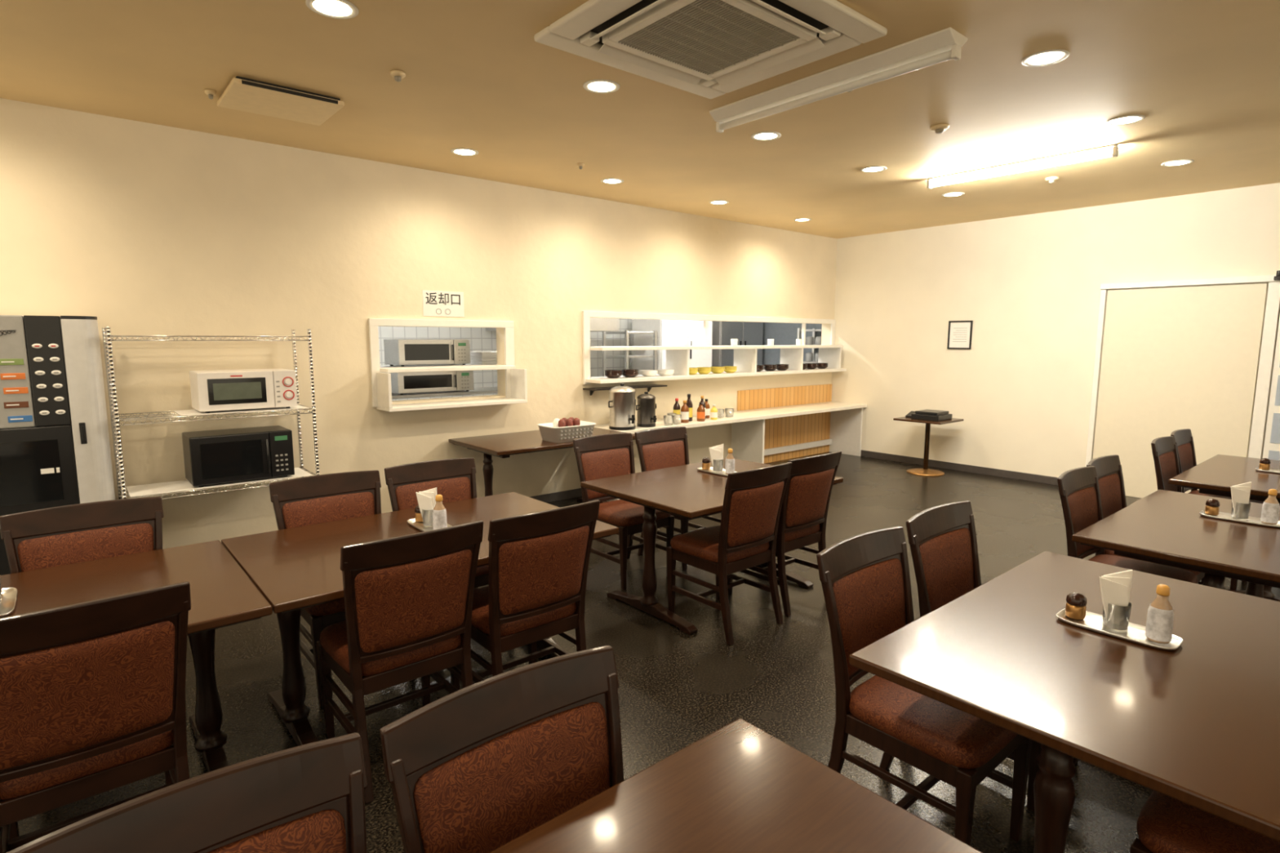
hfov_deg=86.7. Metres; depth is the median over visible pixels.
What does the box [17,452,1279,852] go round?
floor
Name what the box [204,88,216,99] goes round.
smoke detector
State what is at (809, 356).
storage jar
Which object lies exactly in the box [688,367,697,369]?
bowl
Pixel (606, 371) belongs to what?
bowl
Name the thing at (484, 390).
shelf unit
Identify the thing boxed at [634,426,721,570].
dining chair
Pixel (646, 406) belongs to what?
urn
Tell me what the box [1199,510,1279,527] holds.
tray
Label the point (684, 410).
condiment bottle
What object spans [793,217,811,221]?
recessed light
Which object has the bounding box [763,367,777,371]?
bowl
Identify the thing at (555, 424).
snack packet
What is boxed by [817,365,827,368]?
bowl
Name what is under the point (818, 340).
storage jar
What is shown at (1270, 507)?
sauce bottle
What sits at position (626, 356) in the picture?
shelf unit
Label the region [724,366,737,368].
bowl
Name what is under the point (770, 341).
cup
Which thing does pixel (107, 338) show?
shelf
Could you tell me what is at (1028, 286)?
wall
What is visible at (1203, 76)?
ceiling
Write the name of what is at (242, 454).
microwave
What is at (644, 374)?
bowl
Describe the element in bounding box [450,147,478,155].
recessed light
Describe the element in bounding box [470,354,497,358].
food tray
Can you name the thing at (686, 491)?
dining table
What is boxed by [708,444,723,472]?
napkin holder
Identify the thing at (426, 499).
napkin holder
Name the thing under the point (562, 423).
snack packet
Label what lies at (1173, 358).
door
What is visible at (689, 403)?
condiment bottle
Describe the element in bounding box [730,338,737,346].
cup
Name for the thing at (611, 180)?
recessed light
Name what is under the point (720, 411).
glass tumbler
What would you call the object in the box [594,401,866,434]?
countertop
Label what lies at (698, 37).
grille
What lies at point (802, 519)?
dining chair
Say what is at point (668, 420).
glass tumbler
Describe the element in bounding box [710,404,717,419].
condiment bottle
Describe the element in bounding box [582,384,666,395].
wall shelf
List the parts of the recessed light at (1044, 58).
bulb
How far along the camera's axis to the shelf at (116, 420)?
4.54 m
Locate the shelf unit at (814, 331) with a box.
[796,328,821,363]
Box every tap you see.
[629,414,635,423]
[650,415,657,422]
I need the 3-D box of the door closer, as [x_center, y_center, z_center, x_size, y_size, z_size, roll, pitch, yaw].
[5.792,-1.369,6.139,0.050,0.085,0.070,-6,10,-40]
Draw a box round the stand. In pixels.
[0,497,115,575]
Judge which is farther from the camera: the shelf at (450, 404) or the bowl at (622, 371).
the bowl at (622, 371)
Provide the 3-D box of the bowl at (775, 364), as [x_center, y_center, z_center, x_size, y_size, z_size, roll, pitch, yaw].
[1.888,-0.804,9.013,0.180,0.045,0.180,-6,10,-40]
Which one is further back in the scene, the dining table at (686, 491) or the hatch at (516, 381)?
the hatch at (516, 381)
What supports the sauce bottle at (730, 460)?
on the tray at (710, 470)
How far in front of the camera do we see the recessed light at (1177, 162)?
5.46 m
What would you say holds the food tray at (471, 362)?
on the shelf unit at (484, 390)
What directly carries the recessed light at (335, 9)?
in the ceiling
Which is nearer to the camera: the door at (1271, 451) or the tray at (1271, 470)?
the tray at (1271, 470)
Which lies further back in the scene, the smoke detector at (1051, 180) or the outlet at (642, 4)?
the smoke detector at (1051, 180)
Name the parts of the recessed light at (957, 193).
bulb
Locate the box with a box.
[905,410,915,417]
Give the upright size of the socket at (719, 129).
0.058 m
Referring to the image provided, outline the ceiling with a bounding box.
[0,0,1279,238]
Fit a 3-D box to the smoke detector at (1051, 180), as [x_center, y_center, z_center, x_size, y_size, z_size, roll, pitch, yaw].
[3.638,-2.173,5.991,0.100,0.044,0.100,-6,10,-40]
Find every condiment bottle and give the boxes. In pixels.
[672,398,679,414]
[680,400,688,422]
[686,394,693,421]
[697,402,705,421]
[698,395,706,411]
[704,399,710,417]
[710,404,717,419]
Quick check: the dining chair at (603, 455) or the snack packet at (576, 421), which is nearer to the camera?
the dining chair at (603, 455)
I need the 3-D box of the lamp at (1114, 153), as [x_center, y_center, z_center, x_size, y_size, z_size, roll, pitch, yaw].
[3.022,-2.088,5.487,0.050,0.087,1.428,-6,10,-40]
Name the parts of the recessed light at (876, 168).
bulb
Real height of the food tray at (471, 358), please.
0.030 m
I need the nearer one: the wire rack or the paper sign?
the wire rack
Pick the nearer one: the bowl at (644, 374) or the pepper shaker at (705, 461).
the pepper shaker at (705, 461)
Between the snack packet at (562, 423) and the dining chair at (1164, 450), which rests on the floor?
the dining chair at (1164, 450)
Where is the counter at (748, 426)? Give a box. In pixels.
[594,401,866,502]
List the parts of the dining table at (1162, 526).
under frame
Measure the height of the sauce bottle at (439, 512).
0.171 m
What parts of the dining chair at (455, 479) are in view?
leg, rail, frame, backrest, leg, seat frame, seat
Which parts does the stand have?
door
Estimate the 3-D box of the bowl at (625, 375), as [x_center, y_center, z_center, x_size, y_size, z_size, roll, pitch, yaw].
[-0.107,-0.556,7.333,0.190,0.048,0.190,-6,10,-40]
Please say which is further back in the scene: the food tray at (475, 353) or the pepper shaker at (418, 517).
the food tray at (475, 353)
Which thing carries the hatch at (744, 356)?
attached to the wall at (138, 228)
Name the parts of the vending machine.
panel, button panel, handle, door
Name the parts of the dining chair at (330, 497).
leg, leg, seat frame, seat, rail, frame, backrest, leg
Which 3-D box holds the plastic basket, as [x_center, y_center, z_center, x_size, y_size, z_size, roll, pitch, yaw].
[-0.655,0.045,6.067,0.478,0.138,0.333,-6,10,-40]
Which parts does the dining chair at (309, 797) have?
frame, backrest, leg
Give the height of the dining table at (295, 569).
0.750 m
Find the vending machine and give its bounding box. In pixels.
[0,315,115,515]
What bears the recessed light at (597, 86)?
in the ceiling
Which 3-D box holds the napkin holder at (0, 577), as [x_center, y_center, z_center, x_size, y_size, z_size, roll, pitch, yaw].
[-2.199,0.505,2.275,0.090,0.189,0.074,5,9,33]
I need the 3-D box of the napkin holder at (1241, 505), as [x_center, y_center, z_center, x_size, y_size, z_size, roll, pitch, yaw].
[3.014,0.370,3.409,0.090,0.188,0.074,5,9,33]
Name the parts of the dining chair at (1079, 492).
leg, rail, frame, backrest, rail, leg, seat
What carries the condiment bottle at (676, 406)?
on the counter at (748, 426)
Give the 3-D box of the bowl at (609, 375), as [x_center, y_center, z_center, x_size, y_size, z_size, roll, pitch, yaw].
[-0.282,-0.537,7.185,0.190,0.048,0.190,-6,10,-40]
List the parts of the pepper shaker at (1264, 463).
lid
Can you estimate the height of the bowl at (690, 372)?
0.042 m
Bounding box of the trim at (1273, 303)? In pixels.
[1084,275,1279,466]
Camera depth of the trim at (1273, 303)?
6.38 m
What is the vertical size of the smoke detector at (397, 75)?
0.044 m
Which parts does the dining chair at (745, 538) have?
leg, leg, seat, seat frame, leg, rail, backrest, frame, rail, leg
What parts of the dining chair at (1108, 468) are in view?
rail, backrest, frame, leg, seat, seat frame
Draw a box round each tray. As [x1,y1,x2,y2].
[0,587,17,617]
[407,518,452,532]
[468,360,497,364]
[470,351,497,355]
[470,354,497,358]
[470,357,497,361]
[697,466,735,476]
[1056,608,1183,650]
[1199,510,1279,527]
[1254,466,1279,473]
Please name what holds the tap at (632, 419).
on the urn at (622, 402)
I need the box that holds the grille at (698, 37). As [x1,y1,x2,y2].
[618,0,799,75]
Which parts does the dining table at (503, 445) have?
under frame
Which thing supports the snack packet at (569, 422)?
in the plastic basket
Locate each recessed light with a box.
[305,0,359,18]
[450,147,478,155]
[582,79,619,93]
[600,177,623,183]
[708,200,728,204]
[751,131,781,141]
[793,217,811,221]
[860,165,886,172]
[941,191,964,196]
[1021,49,1069,66]
[1106,115,1145,125]
[1160,159,1194,166]
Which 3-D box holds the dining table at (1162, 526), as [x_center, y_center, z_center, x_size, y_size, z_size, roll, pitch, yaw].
[2.905,0.864,3.310,1.500,0.750,1.000,-6,10,-40]
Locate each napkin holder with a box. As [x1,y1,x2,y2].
[0,577,1,603]
[415,487,436,527]
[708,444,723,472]
[1099,569,1133,632]
[1230,481,1251,519]
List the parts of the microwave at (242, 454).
door, handle, control panel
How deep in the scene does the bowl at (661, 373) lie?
7.59 m
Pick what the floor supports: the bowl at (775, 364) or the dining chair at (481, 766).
the dining chair at (481, 766)
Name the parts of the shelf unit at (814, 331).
post, shelf, shelf, post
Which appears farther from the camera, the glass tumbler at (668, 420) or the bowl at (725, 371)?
the bowl at (725, 371)
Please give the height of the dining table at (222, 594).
0.750 m
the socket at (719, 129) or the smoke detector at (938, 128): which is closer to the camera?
the socket at (719, 129)
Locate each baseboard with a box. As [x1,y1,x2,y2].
[529,488,582,502]
[860,449,1057,485]
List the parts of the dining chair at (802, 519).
leg, leg, seat frame, seat, rail, backrest, frame, rail, leg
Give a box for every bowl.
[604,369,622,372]
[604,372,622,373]
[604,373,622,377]
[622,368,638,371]
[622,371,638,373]
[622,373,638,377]
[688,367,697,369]
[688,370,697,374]
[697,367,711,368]
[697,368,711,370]
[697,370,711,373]
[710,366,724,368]
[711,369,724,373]
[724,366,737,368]
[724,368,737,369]
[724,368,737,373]
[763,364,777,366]
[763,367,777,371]
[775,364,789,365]
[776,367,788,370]
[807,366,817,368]
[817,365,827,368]
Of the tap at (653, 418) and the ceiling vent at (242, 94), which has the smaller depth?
the ceiling vent at (242, 94)
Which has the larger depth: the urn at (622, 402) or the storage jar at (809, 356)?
the storage jar at (809, 356)
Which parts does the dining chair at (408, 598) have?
leg, leg, seat, seat frame, rail, rail, backrest, frame, leg, leg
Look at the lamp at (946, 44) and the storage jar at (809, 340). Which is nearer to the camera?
the lamp at (946, 44)
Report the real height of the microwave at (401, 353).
0.254 m
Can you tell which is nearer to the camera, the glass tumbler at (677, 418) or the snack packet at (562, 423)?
the snack packet at (562, 423)
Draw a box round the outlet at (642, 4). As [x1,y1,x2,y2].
[579,0,829,44]
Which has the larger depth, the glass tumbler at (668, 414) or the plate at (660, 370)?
the plate at (660, 370)
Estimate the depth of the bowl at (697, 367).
7.99 m
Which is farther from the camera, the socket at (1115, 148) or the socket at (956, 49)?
the socket at (1115, 148)
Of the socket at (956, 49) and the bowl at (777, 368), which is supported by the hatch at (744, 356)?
the bowl at (777, 368)
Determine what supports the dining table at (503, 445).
on the floor
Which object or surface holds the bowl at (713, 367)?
on the bowl
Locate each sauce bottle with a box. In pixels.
[432,494,447,529]
[724,448,734,474]
[1145,584,1173,644]
[1260,488,1279,524]
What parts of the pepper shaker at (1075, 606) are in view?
lid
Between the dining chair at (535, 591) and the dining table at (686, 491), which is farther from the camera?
the dining table at (686, 491)
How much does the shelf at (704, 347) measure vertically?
0.035 m
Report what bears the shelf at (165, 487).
attached to the wire rack
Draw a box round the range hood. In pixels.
[485,317,618,331]
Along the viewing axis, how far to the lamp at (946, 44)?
3.56 m
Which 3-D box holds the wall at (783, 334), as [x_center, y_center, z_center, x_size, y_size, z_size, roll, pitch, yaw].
[2.457,-1.129,11.486,0.100,2.600,2.619,-6,10,-40]
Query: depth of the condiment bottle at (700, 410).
7.48 m
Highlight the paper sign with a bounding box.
[422,289,464,316]
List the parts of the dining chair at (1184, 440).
leg, rail, backrest, rail, leg, seat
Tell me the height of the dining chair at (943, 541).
0.960 m
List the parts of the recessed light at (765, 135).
bulb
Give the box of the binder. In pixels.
[911,409,951,421]
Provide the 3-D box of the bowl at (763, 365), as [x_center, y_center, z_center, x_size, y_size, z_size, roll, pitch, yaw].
[1.698,-0.783,8.853,0.180,0.045,0.180,-6,10,-40]
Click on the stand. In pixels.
(4, 564)
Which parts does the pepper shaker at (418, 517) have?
lid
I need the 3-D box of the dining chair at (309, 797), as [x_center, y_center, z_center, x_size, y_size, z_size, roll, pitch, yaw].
[-0.543,1.060,0.917,0.524,0.960,0.558,-6,10,-40]
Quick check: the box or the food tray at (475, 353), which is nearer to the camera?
the food tray at (475, 353)
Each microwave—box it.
[182,425,294,486]
[189,368,297,413]
[383,339,470,366]
[383,370,474,395]
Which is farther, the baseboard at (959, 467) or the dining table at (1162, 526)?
the baseboard at (959, 467)
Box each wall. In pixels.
[0,97,837,549]
[377,318,632,400]
[762,322,822,369]
[831,182,1279,477]
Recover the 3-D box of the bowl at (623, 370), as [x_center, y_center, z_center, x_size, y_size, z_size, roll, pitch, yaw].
[-0.107,-0.591,7.328,0.190,0.048,0.190,-6,10,-40]
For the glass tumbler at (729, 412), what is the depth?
7.85 m
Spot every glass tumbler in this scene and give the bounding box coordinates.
[663,415,673,425]
[666,413,676,415]
[671,414,681,424]
[716,408,724,418]
[724,408,733,417]
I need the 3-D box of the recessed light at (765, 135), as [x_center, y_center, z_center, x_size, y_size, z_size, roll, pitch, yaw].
[0.886,-2.041,4.772,0.210,0.005,0.210,-6,10,-40]
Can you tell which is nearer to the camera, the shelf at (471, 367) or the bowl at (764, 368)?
the shelf at (471, 367)
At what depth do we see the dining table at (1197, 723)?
1.80 m
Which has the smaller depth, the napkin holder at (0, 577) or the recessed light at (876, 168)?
the napkin holder at (0, 577)
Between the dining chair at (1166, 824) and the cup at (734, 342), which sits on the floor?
the dining chair at (1166, 824)
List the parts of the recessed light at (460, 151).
bulb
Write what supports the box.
on the pedestal table at (925, 471)
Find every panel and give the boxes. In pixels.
[737,383,831,410]
[764,411,831,463]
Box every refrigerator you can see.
[631,319,712,374]
[711,320,763,366]
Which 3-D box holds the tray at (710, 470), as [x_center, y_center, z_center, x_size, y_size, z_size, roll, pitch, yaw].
[0.531,0.305,4.603,0.140,0.013,0.320,-6,10,-40]
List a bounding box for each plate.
[640,369,657,372]
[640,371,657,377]
[657,368,674,371]
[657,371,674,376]
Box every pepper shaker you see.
[414,505,422,522]
[702,457,710,469]
[1065,591,1087,620]
[1204,498,1219,515]
[1258,457,1271,470]
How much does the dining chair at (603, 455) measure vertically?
0.960 m
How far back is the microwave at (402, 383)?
6.53 m
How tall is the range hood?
0.750 m
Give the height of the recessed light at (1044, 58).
0.005 m
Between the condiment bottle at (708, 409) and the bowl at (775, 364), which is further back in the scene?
the bowl at (775, 364)
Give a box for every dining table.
[0,540,272,772]
[221,492,618,746]
[448,427,635,503]
[488,718,982,852]
[580,457,843,635]
[848,551,1279,852]
[1071,489,1279,598]
[1168,454,1279,601]
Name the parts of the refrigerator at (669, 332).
door, handle, door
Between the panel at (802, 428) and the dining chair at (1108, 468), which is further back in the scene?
the panel at (802, 428)
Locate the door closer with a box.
[1273,270,1279,279]
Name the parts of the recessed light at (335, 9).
bulb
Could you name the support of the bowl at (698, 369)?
on the bowl at (699, 371)
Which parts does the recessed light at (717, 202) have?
bulb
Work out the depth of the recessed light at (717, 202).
7.09 m
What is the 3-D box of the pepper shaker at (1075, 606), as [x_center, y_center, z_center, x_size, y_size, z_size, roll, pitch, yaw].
[1.412,0.578,2.196,0.058,0.082,0.058,-6,10,-40]
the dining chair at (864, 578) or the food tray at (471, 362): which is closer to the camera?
the dining chair at (864, 578)
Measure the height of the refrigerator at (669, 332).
1.950 m
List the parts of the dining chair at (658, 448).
leg, rail, backrest, frame, leg, leg, seat frame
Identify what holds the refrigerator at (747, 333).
on the floor
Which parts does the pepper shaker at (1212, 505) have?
lid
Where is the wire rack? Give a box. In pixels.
[102,326,319,499]
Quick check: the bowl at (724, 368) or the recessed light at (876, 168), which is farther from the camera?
the bowl at (724, 368)
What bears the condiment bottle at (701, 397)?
on the counter at (748, 426)
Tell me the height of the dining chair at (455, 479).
0.960 m
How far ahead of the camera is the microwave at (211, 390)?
4.61 m
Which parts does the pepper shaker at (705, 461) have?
lid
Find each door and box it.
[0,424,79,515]
[1092,283,1267,497]
[1262,316,1279,460]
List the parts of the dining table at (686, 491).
under frame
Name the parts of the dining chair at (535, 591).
leg, leg, seat, seat frame, leg, rail, rail, backrest, frame, leg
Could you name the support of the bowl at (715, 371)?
on the hatch at (744, 356)
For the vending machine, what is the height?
1.177 m
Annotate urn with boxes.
[608,382,635,430]
[635,391,657,427]
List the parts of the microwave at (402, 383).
door, control panel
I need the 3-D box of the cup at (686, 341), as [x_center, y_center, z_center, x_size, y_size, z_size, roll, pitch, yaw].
[0.544,-0.964,7.785,0.084,0.085,0.084,-6,10,-40]
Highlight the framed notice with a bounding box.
[946,320,973,349]
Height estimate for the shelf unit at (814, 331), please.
1.820 m
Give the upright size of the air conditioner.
0.054 m
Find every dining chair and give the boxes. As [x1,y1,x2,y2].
[0,496,164,573]
[0,581,191,852]
[5,732,367,852]
[268,470,381,708]
[316,520,483,804]
[380,644,624,852]
[384,457,488,589]
[450,500,599,689]
[572,432,674,590]
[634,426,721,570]
[666,462,792,645]
[727,450,841,616]
[816,526,1032,845]
[906,500,1077,811]
[1057,466,1197,583]
[1086,454,1204,584]
[1129,790,1279,852]
[1151,435,1246,590]
[1170,428,1263,503]
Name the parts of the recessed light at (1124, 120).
bulb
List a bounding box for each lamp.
[709,26,968,133]
[926,143,1118,188]
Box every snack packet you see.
[552,418,559,426]
[558,418,565,426]
[565,418,573,426]
[573,417,580,426]
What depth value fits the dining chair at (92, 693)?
1.85 m
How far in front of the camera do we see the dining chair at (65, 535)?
2.81 m
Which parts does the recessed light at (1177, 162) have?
bulb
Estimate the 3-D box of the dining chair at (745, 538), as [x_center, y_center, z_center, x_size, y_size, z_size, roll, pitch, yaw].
[0.508,0.670,3.943,0.524,0.960,0.558,-6,10,-40]
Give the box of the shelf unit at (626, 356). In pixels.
[602,330,657,376]
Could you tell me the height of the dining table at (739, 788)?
0.750 m
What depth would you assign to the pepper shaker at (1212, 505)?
3.48 m
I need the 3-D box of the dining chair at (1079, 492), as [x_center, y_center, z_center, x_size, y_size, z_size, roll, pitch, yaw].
[2.474,0.735,3.478,0.524,0.960,0.558,-6,10,-40]
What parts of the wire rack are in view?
post, post, post, post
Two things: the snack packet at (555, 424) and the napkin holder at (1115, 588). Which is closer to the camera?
the napkin holder at (1115, 588)
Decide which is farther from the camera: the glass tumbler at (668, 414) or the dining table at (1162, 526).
the glass tumbler at (668, 414)
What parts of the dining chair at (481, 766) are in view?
leg, rail, frame, backrest, leg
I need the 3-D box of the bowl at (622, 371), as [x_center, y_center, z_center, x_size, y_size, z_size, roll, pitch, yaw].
[-0.107,-0.574,7.330,0.190,0.048,0.190,-6,10,-40]
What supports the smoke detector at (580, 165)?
attached to the ceiling
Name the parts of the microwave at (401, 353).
door, handle, control panel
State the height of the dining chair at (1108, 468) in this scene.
0.960 m
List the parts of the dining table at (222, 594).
under frame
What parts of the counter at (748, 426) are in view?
support panel, support panel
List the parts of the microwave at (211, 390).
door, control panel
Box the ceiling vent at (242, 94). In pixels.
[217,75,344,125]
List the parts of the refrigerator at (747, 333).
door, door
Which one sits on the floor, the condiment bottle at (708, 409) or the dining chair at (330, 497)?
the dining chair at (330, 497)
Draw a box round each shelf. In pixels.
[104,335,307,341]
[112,404,312,425]
[119,466,315,499]
[376,397,527,412]
[380,364,515,373]
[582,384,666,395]
[586,368,846,383]
[590,345,843,350]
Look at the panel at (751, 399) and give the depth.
9.17 m
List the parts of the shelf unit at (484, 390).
shelf, shelf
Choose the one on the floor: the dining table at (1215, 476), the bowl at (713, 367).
the dining table at (1215, 476)
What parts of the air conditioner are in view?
grille frame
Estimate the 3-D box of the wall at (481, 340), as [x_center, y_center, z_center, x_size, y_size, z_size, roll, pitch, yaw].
[-1.520,-0.915,9.768,8.400,2.600,0.100,-6,10,-40]
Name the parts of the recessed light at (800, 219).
bulb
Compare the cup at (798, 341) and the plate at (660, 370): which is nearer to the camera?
the plate at (660, 370)
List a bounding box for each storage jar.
[805,336,813,345]
[805,352,813,361]
[814,336,821,345]
[814,352,818,361]
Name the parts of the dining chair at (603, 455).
leg, rail, rail, frame, backrest, leg, leg, seat frame, seat, leg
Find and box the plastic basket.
[537,420,595,442]
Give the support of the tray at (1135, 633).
on the dining table at (1197, 723)
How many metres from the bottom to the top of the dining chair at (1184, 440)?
0.960 m
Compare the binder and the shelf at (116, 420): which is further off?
the binder
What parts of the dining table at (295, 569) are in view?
under frame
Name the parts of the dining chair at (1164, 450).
leg, rail, backrest, frame, leg, leg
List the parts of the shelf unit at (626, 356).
post, post, shelf, shelf, post, post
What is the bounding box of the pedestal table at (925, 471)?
[893,416,964,476]
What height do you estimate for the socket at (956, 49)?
0.058 m
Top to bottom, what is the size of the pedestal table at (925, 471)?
0.680 m
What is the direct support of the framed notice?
attached to the wall at (1028, 286)
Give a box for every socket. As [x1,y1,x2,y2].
[715,121,724,133]
[926,179,932,188]
[951,44,961,60]
[1111,146,1118,157]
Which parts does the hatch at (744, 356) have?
post, post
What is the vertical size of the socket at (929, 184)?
0.069 m
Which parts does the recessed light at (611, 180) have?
bulb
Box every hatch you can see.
[368,318,527,412]
[582,311,846,384]
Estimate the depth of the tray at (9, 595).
2.32 m
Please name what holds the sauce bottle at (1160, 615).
on the tray at (1135, 633)
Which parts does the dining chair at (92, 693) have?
leg, leg, seat, backrest, seat frame, rail, frame, rail, leg, leg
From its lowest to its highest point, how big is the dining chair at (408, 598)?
0.960 m
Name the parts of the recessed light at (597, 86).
bulb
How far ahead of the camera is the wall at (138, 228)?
5.38 m
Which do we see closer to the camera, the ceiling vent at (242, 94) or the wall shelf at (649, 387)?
the ceiling vent at (242, 94)
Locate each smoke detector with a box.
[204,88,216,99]
[390,70,405,81]
[577,163,584,169]
[929,124,949,133]
[1045,176,1058,183]
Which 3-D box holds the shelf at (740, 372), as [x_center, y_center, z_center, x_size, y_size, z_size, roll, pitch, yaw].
[1.098,-0.653,8.428,4.380,0.035,0.531,-6,10,-40]
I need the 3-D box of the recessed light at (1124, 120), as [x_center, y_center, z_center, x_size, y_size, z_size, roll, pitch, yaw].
[3.155,-1.989,4.409,0.210,0.005,0.210,-6,10,-40]
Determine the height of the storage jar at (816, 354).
0.140 m
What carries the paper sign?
attached to the wall at (138, 228)
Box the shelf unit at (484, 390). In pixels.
[379,364,497,399]
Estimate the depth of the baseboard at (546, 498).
6.96 m
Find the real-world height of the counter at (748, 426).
0.745 m
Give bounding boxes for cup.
[684,338,691,346]
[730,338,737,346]
[767,338,773,345]
[795,338,802,345]
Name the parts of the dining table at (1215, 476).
under frame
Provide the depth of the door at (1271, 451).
6.28 m
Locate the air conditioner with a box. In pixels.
[533,0,887,98]
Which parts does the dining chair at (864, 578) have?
leg, rail, rail, frame, backrest, leg, seat, seat frame, leg, leg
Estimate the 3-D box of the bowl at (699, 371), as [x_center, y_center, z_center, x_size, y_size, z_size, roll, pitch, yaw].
[0.761,-0.646,8.066,0.170,0.042,0.170,-6,10,-40]
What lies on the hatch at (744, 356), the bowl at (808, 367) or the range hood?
the bowl at (808, 367)
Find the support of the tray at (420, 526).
on the dining table at (295, 569)
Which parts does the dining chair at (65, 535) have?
leg, rail, frame, backrest, leg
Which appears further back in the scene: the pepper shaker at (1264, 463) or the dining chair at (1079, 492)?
the pepper shaker at (1264, 463)
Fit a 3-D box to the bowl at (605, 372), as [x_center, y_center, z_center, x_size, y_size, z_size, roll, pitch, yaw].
[-0.282,-0.555,7.183,0.190,0.048,0.190,-6,10,-40]
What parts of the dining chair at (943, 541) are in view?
leg, rail, frame, backrest, leg, leg, leg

